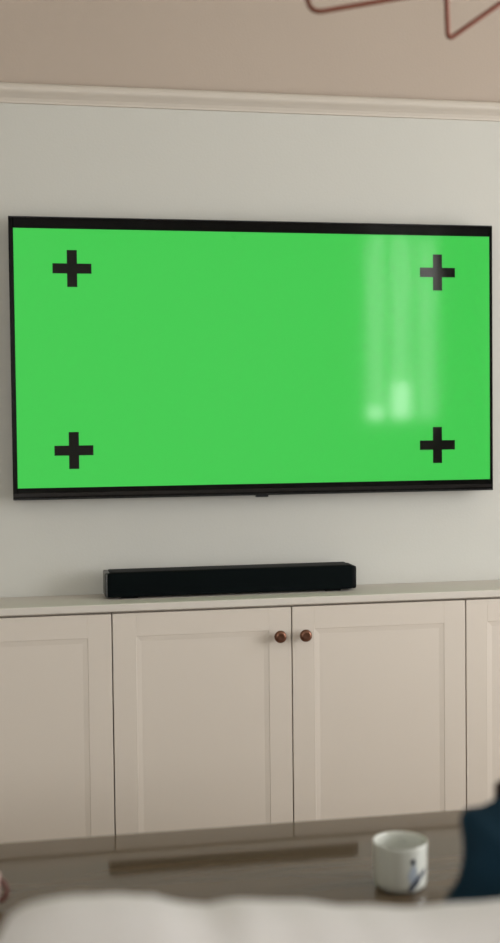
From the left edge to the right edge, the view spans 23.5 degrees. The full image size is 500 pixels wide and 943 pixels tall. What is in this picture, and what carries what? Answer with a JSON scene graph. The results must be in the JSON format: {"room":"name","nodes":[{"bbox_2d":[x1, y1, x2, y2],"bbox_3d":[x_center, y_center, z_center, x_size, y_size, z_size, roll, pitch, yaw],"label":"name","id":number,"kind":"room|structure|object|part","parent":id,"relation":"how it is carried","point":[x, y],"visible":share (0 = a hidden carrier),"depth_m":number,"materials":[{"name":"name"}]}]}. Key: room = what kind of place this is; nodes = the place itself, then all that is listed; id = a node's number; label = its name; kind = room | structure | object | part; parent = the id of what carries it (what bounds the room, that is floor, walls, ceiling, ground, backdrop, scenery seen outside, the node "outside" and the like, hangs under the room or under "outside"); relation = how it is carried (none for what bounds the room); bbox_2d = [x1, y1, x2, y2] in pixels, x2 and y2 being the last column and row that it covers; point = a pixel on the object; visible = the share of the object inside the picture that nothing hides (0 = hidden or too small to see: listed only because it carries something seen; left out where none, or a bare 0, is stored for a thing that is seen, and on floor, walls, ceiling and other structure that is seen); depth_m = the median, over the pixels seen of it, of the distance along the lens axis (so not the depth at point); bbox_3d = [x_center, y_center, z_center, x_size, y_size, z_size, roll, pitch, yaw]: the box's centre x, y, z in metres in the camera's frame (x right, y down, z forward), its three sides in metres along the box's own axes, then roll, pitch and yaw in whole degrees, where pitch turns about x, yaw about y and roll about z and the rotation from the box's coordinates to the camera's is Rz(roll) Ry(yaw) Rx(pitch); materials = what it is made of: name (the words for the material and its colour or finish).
{"room":"living room","nodes":[
{"label":"living room","id":0,"kind":"room"},
{"bbox_2d":[0,0,499,597],"bbox_3d":[0.006,-0.284,3.119,5.440,2.750,0.120,-1,2,-10],"label":"wall","id":1,"kind":"structure","parent":0,"point":[56,160],"depth_m":3.04,"materials":[{"name":"paint"}]},
{"bbox_2d":[0,82,499,121],"bbox_3d":[0.012,-0.931,3.023,5.200,0.047,0.025,-1,2,-10],"label":"trim","id":2,"kind":"structure","parent":1,"relation":"attached to","point":[15,93],"depth_m":3.02,"materials":[{"name":"beige paint"}]},
{"bbox_2d":[8,216,492,500],"bbox_3d":[0.022,-0.282,3.033,1.230,0.690,0.055,-1,2,-10],"label":"television","id":3,"kind":"object","parent":1,"relation":"attached to","point":[151,358],"visible":1,"depth_m":3.00,"materials":[{"name":"black"}]},
{"bbox_3d":[0.023,-0.624,2.995,1.228,0.002,0.002,-1,2,-10],"label":"metal trim","id":4,"kind":"part","parent":3,"relation":"part of","materials":[{"name":"black metal"}]},
{"bbox_3d":[0.030,0.048,3.022,1.226,0.009,0.002,-1,2,-10],"label":"metal trim","id":5,"kind":"part","parent":3,"relation":"part of","materials":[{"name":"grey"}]},
{"bbox_3d":[0.031,0.057,3.021,1.228,0.003,0.003,-1,2,-10],"label":"metal trim","id":6,"kind":"part","parent":3,"relation":"part of","materials":[{"name":"black metal"}]},
{"bbox_3d":[0.485,-1.612,0.402,5.440,0.100,5.540,-1,2,-10],"label":"ceiling","id":7,"kind":"structure","parent":0,"visible":0},
{"bbox_2d":[305,0,499,39],"bbox_3d":[0.302,-1.165,1.940,0.476,0.906,0.106,-1,2,-8],"label":"pendant lamp","id":8,"kind":"object","parent":7,"relation":"hanging from","point":[310,6],"visible":1,"depth_m":1.96,"materials":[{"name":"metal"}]},
{"bbox_3d":[0.517,1.236,0.511,5.440,0.100,5.540,-1,2,-10],"label":"floor","id":9,"kind":"structure","parent":0,"visible":0},
{"bbox_2d":[0,612,114,842],"bbox_3d":[-0.769,0.724,2.845,0.878,0.773,0.206,-1,2,-10],"label":"base cabinet","id":10,"kind":"object","parent":9,"relation":"on","point":[57,769],"visible":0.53,"depth_m":2.82,"materials":[{"name":"beige wood"}]},
{"bbox_2d":[0,580,499,615],"bbox_3d":[0.090,0.311,3.001,2.680,0.018,0.186,-1,2,-10],"label":"countertop","id":11,"kind":"structure","parent":10,"relation":"on","point":[91,603],"depth_m":2.93,"materials":[{"name":"beige paint"}]},
{"bbox_2d":[103,562,355,598],"bbox_3d":[-0.048,0.271,2.997,0.630,0.065,0.084,-1,2,-10],"label":"soundbar","id":12,"kind":"object","parent":11,"relation":"on","point":[326,576],"visible":1,"depth_m":2.96,"materials":[{"name":"black plastic"}]},
{"bbox_2d":[0,810,462,931],"bbox_3d":[0.005,0.894,1.922,1.920,0.486,0.524,-1,2,-10],"label":"coffee table","id":13,"kind":"object","parent":9,"relation":"on","point":[331,861],"visible":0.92,"depth_m":1.99,"materials":[{"name":"brown wood"}]},
{"bbox_2d":[0,877,9,903],"bbox_3d":[-0.408,0.634,1.811,0.068,0.052,0.065,-3,3,-42],"label":"cup","id":14,"kind":"object","parent":13,"relation":"on","point":[3,882],"visible":1,"depth_m":1.81,"materials":[{"name":"pink ceramic"}]},
{"bbox_2d":[373,831,427,893],"bbox_3d":[0.234,0.614,1.889,0.086,0.073,0.102,-1,2,-10],"label":"mug","id":15,"kind":"object","parent":13,"relation":"on","point":[400,857],"visible":1,"depth_m":1.85,"materials":[{"name":"grey ceramic"}]},
{"bbox_2d":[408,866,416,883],"bbox_3d":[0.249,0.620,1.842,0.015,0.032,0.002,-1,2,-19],"label":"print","id":16,"kind":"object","parent":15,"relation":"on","point":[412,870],"depth_m":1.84,"materials":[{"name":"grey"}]},
{"bbox_2d":[408,868,424,891],"bbox_3d":[0.257,0.629,1.847,0.033,0.032,0.005,-2,3,-31],"label":"print","id":17,"kind":"object","parent":15,"relation":"on","point":[416,876],"depth_m":1.84,"materials":[{"name":"blue"}]},
{"bbox_2d":[0,894,499,942],"bbox_3d":[0.557,0.768,1.391,1.884,0.766,0.647,-1,2,-10],"label":"sofa","id":18,"kind":"object","parent":9,"relation":"on","point":[106,918],"visible":1,"depth_m":1.14,"materials":[{"name":"beige fabric"}]},
{"bbox_2d":[442,796,499,903],"bbox_3d":[0.411,0.544,1.408,0.506,0.384,0.113,-1,2,-10],"label":"throw cushion","id":19,"kind":"object","parent":18,"relation":"on","point":[478,879],"visible":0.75,"depth_m":1.35,"materials":[{"name":"blue fabric"}]},
{"bbox_2d":[494,781,499,798],"bbox_3d":[0.505,0.547,1.552,0.415,0.358,0.093,-1,2,-10],"label":"throw cushion","id":20,"kind":"object","parent":18,"relation":"on","point":[497,784],"visible":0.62,"depth_m":1.51,"materials":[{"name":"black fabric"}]},
{"bbox_2d":[111,598,465,834],"bbox_3d":[0.096,0.709,3.005,0.878,0.773,0.206,-1,2,-10],"label":"base cabinet","id":21,"kind":"object","parent":9,"relation":"on","point":[253,715],"visible":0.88,"depth_m":2.92,"materials":[{"name":"beige wood"}]},
{"bbox_3d":[-0.111,0.680,2.898,0.432,0.696,0.019,-1,2,-10],"label":"door","id":22,"kind":"part","parent":21,"relation":"part of","materials":[{"name":"beige paint"}]},
{"bbox_3d":[0.072,0.398,2.898,0.030,0.030,0.028,-1,2,-10],"label":"knob","id":23,"kind":"part","parent":21,"relation":"part of","materials":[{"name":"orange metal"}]},
{"bbox_3d":[0.134,0.397,2.910,0.030,0.030,0.028,-1,2,-10],"label":"knob","id":24,"kind":"part","parent":21,"relation":"part of","materials":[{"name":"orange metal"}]},
{"bbox_3d":[0.322,0.672,2.978,0.442,0.696,0.019,-1,2,-10],"label":"door","id":25,"kind":"part","parent":21,"relation":"part of","materials":[{"name":"beige paint"}]},
{"bbox_2d":[462,597,499,808],"bbox_3d":[0.961,0.693,3.165,0.878,0.773,0.206,-1,2,-10],"label":"base cabinet","id":26,"kind":"object","parent":9,"relation":"on","point":[482,615],"visible":0.51,"depth_m":3.01,"materials":[{"name":"beige wood"}]}
]}

